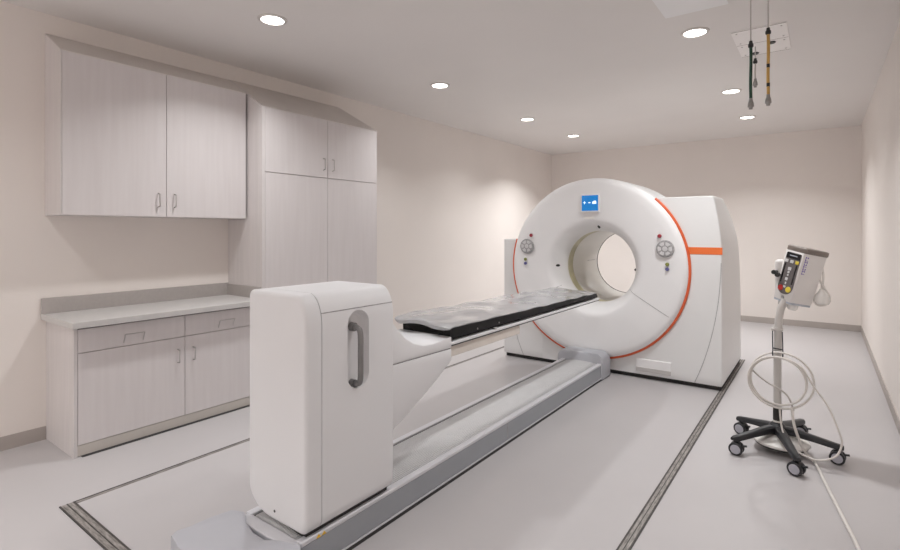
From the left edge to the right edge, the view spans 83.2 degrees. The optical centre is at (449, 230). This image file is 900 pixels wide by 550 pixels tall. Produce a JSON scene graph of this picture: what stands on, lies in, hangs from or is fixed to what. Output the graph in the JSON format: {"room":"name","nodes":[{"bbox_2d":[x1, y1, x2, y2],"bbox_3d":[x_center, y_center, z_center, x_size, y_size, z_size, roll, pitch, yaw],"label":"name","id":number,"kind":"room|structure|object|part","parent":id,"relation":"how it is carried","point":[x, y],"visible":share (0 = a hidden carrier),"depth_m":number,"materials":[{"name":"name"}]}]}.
{"room":"radiology room","nodes":[
{"label":"radiology room","id":0,"kind":"room"},
{"bbox_2d":[0,1,551,436],"bbox_3d":[-1.707,-0.035,5.402,0.120,3.070,12.920,0,0,36],"label":"wall","id":1,"kind":"structure","parent":0,"point":[449,198],"depth_m":4.42,"materials":[{"name":"paint"}]},
{"bbox_2d":[0,426,45,450],"bbox_3d":[-4.162,1.452,1.956,0.008,0.095,4.218,0,0,36],"label":"baseboard","id":2,"kind":"structure","parent":1,"relation":"attached to","point":[11,441],"depth_m":3.54,"materials":[{"name":"rubber"}]},
{"bbox_2d":[41,282,228,313],"bbox_3d":[-2.504,0.539,4.199,0.019,0.112,1.421,0,0,36],"label":"backsplash","id":3,"kind":"structure","parent":1,"relation":"attached to","point":[112,299],"depth_m":4.07,"materials":[{"name":"grey laminate"}]},
{"bbox_2d":[45,34,246,218],"bbox_3d":[-2.359,-0.767,4.107,0.362,1.315,1.397,0,0,36],"label":"upper cabinet","id":4,"kind":"object","parent":1,"relation":"attached to","point":[126,135],"visible":1,"depth_m":3.85,"materials":[{"name":"laminate"}]},
{"bbox_3d":[-2.786,-0.673,3.558,0.325,1.127,0.007,0,0,36],"label":"panel","id":5,"kind":"part","parent":4,"relation":"part of","materials":[{"name":"laminate"}]},
{"bbox_3d":[-2.457,-0.674,3.747,0.019,1.124,0.682,0,0,36],"label":"door","id":6,"kind":"part","parent":4,"relation":"part of","materials":[{"name":"laminate"}]},
{"bbox_3d":[-2.269,-0.241,3.956,0.038,0.116,0.009,0,0,36],"label":"handle","id":7,"kind":"part","parent":4,"relation":"part of","materials":[{"name":"metal"}]},
{"bbox_3d":[-2.050,-0.674,4.300,0.019,1.124,0.683,0,0,36],"label":"door","id":8,"kind":"part","parent":4,"relation":"part of","materials":[{"name":"laminate"}]},
{"bbox_2d":[0,321,899,549],"bbox_3d":[0.346,1.575,3.892,5.216,0.150,12.920,0,0,36],"label":"floor","id":9,"kind":"structure","parent":0,"point":[581,477],"depth_m":3.08,"materials":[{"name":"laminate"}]},
{"bbox_2d":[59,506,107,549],"bbox_3d":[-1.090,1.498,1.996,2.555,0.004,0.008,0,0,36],"label":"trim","id":10,"kind":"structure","parent":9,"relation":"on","point":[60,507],"depth_m":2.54,"materials":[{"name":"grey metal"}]},
{"bbox_2d":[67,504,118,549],"bbox_3d":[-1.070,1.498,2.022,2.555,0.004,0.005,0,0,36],"label":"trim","id":11,"kind":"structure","parent":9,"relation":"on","point":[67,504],"depth_m":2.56,"materials":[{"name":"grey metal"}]},
{"bbox_2d":[61,501,130,549],"bbox_3d":[-1.071,1.498,2.022,2.555,0.003,0.072,0,0,36],"label":"trim","id":12,"kind":"structure","parent":9,"relation":"on","point":[102,540],"depth_m":2.56,"materials":[{"name":"metal"}]},
{"bbox_2d":[46,306,249,458],"bbox_3d":[-2.269,1.068,4.045,0.580,0.864,1.389,0,0,36],"label":"base cabinet","id":13,"kind":"object","parent":9,"relation":"on","point":[114,385],"visible":0.92,"depth_m":3.66,"materials":[{"name":"laminate"}]},
{"bbox_3d":[-2.689,1.068,3.506,0.543,0.864,0.022,0,0,36],"label":"panel","id":14,"kind":"part","parent":13,"relation":"part of","materials":[{"name":"laminate"}]},
{"bbox_3d":[-2.263,0.733,3.642,0.019,0.157,0.697,0,0,36],"label":"drawer","id":15,"kind":"part","parent":13,"relation":"part of","materials":[{"name":"laminate"}]},
{"bbox_3d":[-2.263,1.119,3.642,0.019,0.607,0.697,0,0,36],"label":"door","id":16,"kind":"part","parent":13,"relation":"part of","materials":[{"name":"laminate"}]},
{"bbox_3d":[-2.252,0.757,3.618,0.035,0.066,0.135,0,0,36],"label":"handle","id":17,"kind":"part","parent":13,"relation":"part of","materials":[{"name":"metal"}]},
{"bbox_2d":[41,282,260,329],"bbox_3d":[-2.260,0.559,4.020,0.625,0.153,1.421,0,0,36],"label":"countertop","id":18,"kind":"structure","parent":13,"relation":"on","point":[100,309],"depth_m":3.94,"materials":[{"name":"grey laminate"}]},
{"bbox_3d":[-1.859,0.733,4.192,0.019,0.157,0.661,0,0,36],"label":"drawer","id":19,"kind":"part","parent":13,"relation":"part of","materials":[{"name":"laminate"}]},
{"bbox_3d":[-1.859,1.119,4.192,0.019,0.607,0.661,0,0,36],"label":"door","id":20,"kind":"part","parent":13,"relation":"part of","materials":[{"name":"laminate"}]},
{"bbox_2d":[75,346,503,502],"bbox_3d":[-0.357,1.498,5.123,0.028,0.003,5.770,0,0,36],"label":"trim","id":21,"kind":"structure","parent":9,"relation":"on","point":[84,499],"depth_m":3.21,"materials":[{"name":"metal"}]},
{"bbox_2d":[228,80,376,288],"bbox_3d":[-1.434,0.035,5.181,0.580,2.930,1.427,0,0,36],"label":"tall cabinet","id":22,"kind":"object","parent":9,"relation":"on","point":[311,166],"visible":0.5,"depth_m":4.84,"materials":[{"name":"laminate"}]},
{"bbox_3d":[-1.863,0.036,4.629,0.543,2.928,0.030,0,0,36],"label":"panel","id":23,"kind":"part","parent":22,"relation":"part of","materials":[{"name":"laminate"}]},
{"bbox_3d":[-1.433,0.439,4.770,0.019,1.919,0.700,0,0,36],"label":"door","id":24,"kind":"part","parent":22,"relation":"part of","materials":[{"name":"laminate"}]},
{"bbox_3d":[-1.433,-0.812,4.770,0.019,0.571,0.700,0,0,36],"label":"door","id":25,"kind":"part","parent":22,"relation":"part of","materials":[{"name":"laminate"}]},
{"bbox_3d":[-1.020,0.439,5.332,0.019,1.919,0.688,0,0,36],"label":"door","id":26,"kind":"part","parent":22,"relation":"part of","materials":[{"name":"laminate"}]},
{"bbox_3d":[-1.020,-0.812,5.332,0.019,0.571,0.688,0,0,36],"label":"door","id":27,"kind":"part","parent":22,"relation":"part of","materials":[{"name":"laminate"}]},
{"bbox_2d":[171,281,609,549],"bbox_3d":[0.214,0.889,3.755,0.745,1.222,4.153,0,0,36],"label":"table","id":28,"kind":"object","parent":9,"relation":"on","point":[332,374],"visible":0.97,"depth_m":2.40,"materials":[{"name":"white plastic"}]},
{"bbox_3d":[-0.441,0.590,2.396,0.074,0.311,0.042,0,0,36],"label":"grab handle","id":29,"kind":"part","parent":28,"relation":"part of","materials":[{"name":"grey plastic"}]},
{"bbox_3d":[-0.316,0.584,2.929,0.410,0.228,0.545,0,0,36],"label":"arm","id":30,"kind":"part","parent":28,"relation":"part of"},
{"bbox_3d":[-0.316,0.865,2.929,0.410,0.341,0.545,0,0,36],"label":"arm","id":31,"kind":"part","parent":28,"relation":"part of"},
{"bbox_3d":[0.279,1.410,3.743,0.413,0.120,3.640,0,0,36],"label":"floor rail","id":32,"kind":"part","parent":28,"relation":"part of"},
{"bbox_2d":[395,287,595,329],"bbox_3d":[0.536,0.578,4.087,0.459,0.080,2.460,0,0,36],"label":"pad","id":33,"kind":"object","parent":28,"relation":"on","point":[447,317],"visible":1,"depth_m":3.64,"materials":[{"name":"white fabric"}]},
{"bbox_3d":[1.401,1.363,5.302,0.483,0.250,0.253,0,0,36],"label":"rail","id":34,"kind":"part","parent":28,"relation":"part of","materials":[{"name":"grey plastic"}]},
{"bbox_2d":[504,178,740,389],"bbox_3d":[1.969,0.465,5.925,2.340,2.070,1.441,0,0,36],"label":"gantry","id":35,"kind":"object","parent":9,"relation":"on","point":[678,321],"visible":0.94,"depth_m":5.18,"materials":[{"name":"white plastic"}]},
{"bbox_3d":[1.936,1.228,5.990,1.180,0.455,1.336,0,0,36],"label":"panel","id":36,"kind":"part","parent":35,"relation":"part of","materials":[{"name":"white plastic"}]},
{"bbox_2d":[636,358,670,375],"bbox_3d":[2.038,1.359,5.077,0.335,0.127,0.026,0,0,36],"label":"vent","id":37,"kind":"object","parent":35,"relation":"attached to","point":[647,366],"depth_m":5.07,"materials":[{"name":"white plastic"}]},
{"bbox_2d":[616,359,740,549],"bbox_3d":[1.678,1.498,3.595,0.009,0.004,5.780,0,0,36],"label":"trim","id":38,"kind":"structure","parent":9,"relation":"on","point":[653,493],"depth_m":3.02,"materials":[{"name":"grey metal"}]},
{"bbox_2d":[619,359,744,549],"bbox_3d":[1.697,1.498,3.581,0.055,0.003,5.780,0,0,36],"label":"trim","id":39,"kind":"structure","parent":9,"relation":"on","point":[636,532],"depth_m":3.10,"materials":[{"name":"metal"}]},
{"bbox_2d":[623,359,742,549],"bbox_3d":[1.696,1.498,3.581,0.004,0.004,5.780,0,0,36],"label":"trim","id":40,"kind":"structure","parent":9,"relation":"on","point":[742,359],"depth_m":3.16,"materials":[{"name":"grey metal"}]},
{"bbox_2d":[728,245,849,476],"bbox_3d":[2.289,0.796,3.447,0.676,1.406,0.809,0,0,36],"label":"contrast injector","id":41,"kind":"object","parent":9,"relation":"on","point":[797,276],"visible":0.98,"depth_m":3.41,"materials":[{"name":"grey paint"}]},
{"bbox_3d":[2.071,1.367,3.440,0.369,0.078,0.056,0,0,-14],"label":"leg","id":42,"kind":"part","parent":41,"relation":"part of","materials":[{"name":"black plastic"}]},
{"bbox_3d":[2.198,1.367,3.633,0.056,0.078,0.316,0,0,-19],"label":"leg","id":43,"kind":"part","parent":41,"relation":"part of","materials":[{"name":"black plastic"}]},
{"bbox_3d":[2.271,0.294,3.527,0.064,0.048,0.050,0,0,-43],"label":"knob","id":44,"kind":"part","parent":41,"relation":"part of","materials":[{"name":"black plastic"}]},
{"bbox_3d":[2.184,1.367,3.284,0.056,0.078,0.421,0,0,18],"label":"leg","id":45,"kind":"part","parent":41,"relation":"part of","materials":[{"name":"black plastic"}]},
{"bbox_3d":[2.308,0.289,3.450,0.009,0.289,0.120,9,8,-11],"label":"control panel","id":46,"kind":"part","parent":41,"relation":"part of","materials":[{"name":"plastic"}]},
{"bbox_3d":[2.337,0.519,3.460,0.063,0.044,0.064,9,8,-11],"label":"syringe seat","id":47,"kind":"part","parent":41,"relation":"part of","materials":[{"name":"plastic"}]},
{"bbox_3d":[2.420,1.367,3.603,0.414,0.078,0.056,0,0,-35],"label":"leg","id":48,"kind":"part","parent":41,"relation":"part of","materials":[{"name":"black plastic"}]},
{"bbox_2d":[747,351,842,460],"bbox_3d":[2.259,1.128,3.334,0.162,0.626,0.524,0,0,-39],"label":"coiled cable","id":49,"kind":"object","parent":41,"relation":"hanging from","point":[757,360],"visible":0.94,"depth_m":3.37,"materials":[{"name":"white plastic"}]},
{"bbox_3d":[2.439,0.137,3.448,0.196,0.035,0.164,9,8,-11],"label":"lid","id":50,"kind":"part","parent":41,"relation":"part of","materials":[{"name":"grey plastic"}]},
{"bbox_3d":[2.387,1.367,3.366,0.361,0.078,0.056,0,0,41],"label":"leg","id":51,"kind":"part","parent":41,"relation":"part of","materials":[{"name":"black plastic"}]},
{"bbox_2d":[814,289,830,304],"bbox_3d":[2.510,0.443,3.417,0.094,0.107,0.093,0,0,36],"label":"clear cup","id":52,"kind":"object","parent":41,"relation":"on","point":[822,297],"depth_m":3.39,"materials":[{"name":"plastic"}]},
{"bbox_2d":[791,407,860,549],"bbox_3d":[1.815,1.334,2.259,0.133,0.333,2.415,0,0,25],"label":"cable","id":53,"kind":"object","parent":9,"relation":"on","point":[843,518],"visible":0.93,"depth_m":2.92,"materials":[{"name":"white plastic"}]},
{"bbox_2d":[0,0,899,154],"bbox_3d":[0.346,-1.645,3.892,5.216,0.150,12.920,0,0,36],"label":"ceiling","id":54,"kind":"structure","parent":0,"point":[612,74],"depth_m":4.54,"materials":[{"name":"paint"}]},
{"bbox_2d":[257,13,286,25],"bbox_3d":[-1.317,-1.564,3.762,0.212,0.012,0.212,0,0,36],"label":"recessed light","id":55,"kind":"object","parent":54,"relation":"in","point":[266,18],"visible":1,"depth_m":3.75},
{"bbox_2d":[430,82,449,87],"bbox_3d":[-0.108,-1.564,5.455,0.212,0.012,0.212,0,0,36],"label":"recessed light","id":56,"kind":"object","parent":54,"relation":"in","point":[436,84],"visible":1,"depth_m":5.45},
{"bbox_2d":[520,117,534,120],"bbox_3d":[1.085,-1.564,7.110,0.212,0.012,0.212,0,0,36],"label":"recessed light","id":57,"kind":"object","parent":54,"relation":"in","point":[525,118],"visible":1,"depth_m":7.10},
{"bbox_2d":[567,134,579,136],"bbox_3d":[2.027,-1.564,8.341,0.212,0.012,0.212,0,0,36],"label":"recessed light","id":58,"kind":"object","parent":54,"relation":"in","point":[571,135],"visible":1,"depth_m":8.31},
{"bbox_2d":[652,0,727,17],"bbox_3d":[1.502,-1.568,3.274,0.410,0.004,0.855,0,0,36],"label":"ceiling panel","id":59,"kind":"object","parent":54,"relation":"attached to","point":[668,8],"visible":1,"depth_m":3.52,"materials":[{"name":"paint"}]},
{"bbox_2d":[680,27,709,37],"bbox_3d":[1.933,-1.564,4.003,0.212,0.012,0.212,0,0,36],"label":"recessed light","id":60,"kind":"object","parent":54,"relation":"in","point":[694,32],"visible":1,"depth_m":4.00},
{"bbox_2d":[721,88,741,93],"bbox_3d":[3.154,-1.564,5.687,0.212,0.012,0.212,0,0,36],"label":"recessed light","id":61,"kind":"object","parent":54,"relation":"in","point":[735,90],"visible":1,"depth_m":5.69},
{"bbox_2d":[739,115,755,118],"bbox_3d":[4.094,-1.564,6.982,0.212,0.012,0.212,0,0,36],"label":"recessed light","id":62,"kind":"object","parent":54,"relation":"in","point":[747,116],"visible":1,"depth_m":6.97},
{"bbox_2d":[748,0,753,109],"bbox_3d":[2.010,-1.192,3.389,0.038,0.757,0.037,0,0,36],"label":"gas hose","id":63,"kind":"object","parent":54,"relation":"hanging from","point":[750,45],"visible":1,"depth_m":3.38,"materials":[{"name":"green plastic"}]},
{"bbox_2d":[731,21,790,56],"bbox_3d":[2.575,-1.563,4.183,0.370,0.014,0.690,0,0,36],"label":"plate","id":64,"kind":"object","parent":54,"relation":"attached to","point":[779,36],"visible":0.93,"depth_m":4.14,"materials":[{"name":"white plastic"}]},
{"bbox_2d":[753,46,757,87],"bbox_3d":[2.590,-1.391,4.302,0.038,0.346,0.037,0,0,36],"label":"gas hose","id":65,"kind":"object","parent":64,"relation":"hanging from","point":[755,83],"visible":1,"depth_m":4.30,"materials":[{"name":"black plastic"}]},
{"bbox_2d":[765,0,771,105],"bbox_3d":[2.090,-1.196,3.330,0.038,0.747,0.037,0,0,36],"label":"gas hose","id":66,"kind":"object","parent":54,"relation":"hanging from","point":[768,102],"visible":1,"depth_m":3.32,"materials":[{"name":"yellow plastic"}]},
{"bbox_2d":[552,125,860,325],"bbox_3d":[4.138,-0.035,9.047,4.976,3.070,0.120,0,0,36],"label":"wall","id":67,"kind":"structure","parent":0,"point":[778,191],"depth_m":8.24,"materials":[{"name":"paint"}]},
{"bbox_2d":[741,315,860,331],"bbox_3d":[4.101,1.452,8.996,4.960,0.095,0.008,0,0,36],"label":"baseboard","id":68,"kind":"structure","parent":67,"relation":"attached to","point":[845,327],"depth_m":7.91,"materials":[{"name":"rubber"}]},
{"bbox_2d":[861,21,899,418],"bbox_3d":[2.398,-0.035,2.382,0.120,3.070,12.920,0,0,36],"label":"wall","id":69,"kind":"structure","parent":0,"point":[880,127],"depth_m":4.79,"materials":[{"name":"paint"}]},
{"bbox_2d":[861,326,899,434],"bbox_3d":[2.347,1.452,2.420,0.008,0.095,12.680,0,0,36],"label":"baseboard","id":70,"kind":"structure","parent":69,"relation":"attached to","point":[882,383],"depth_m":4.70,"materials":[{"name":"rubber"}]}
]}

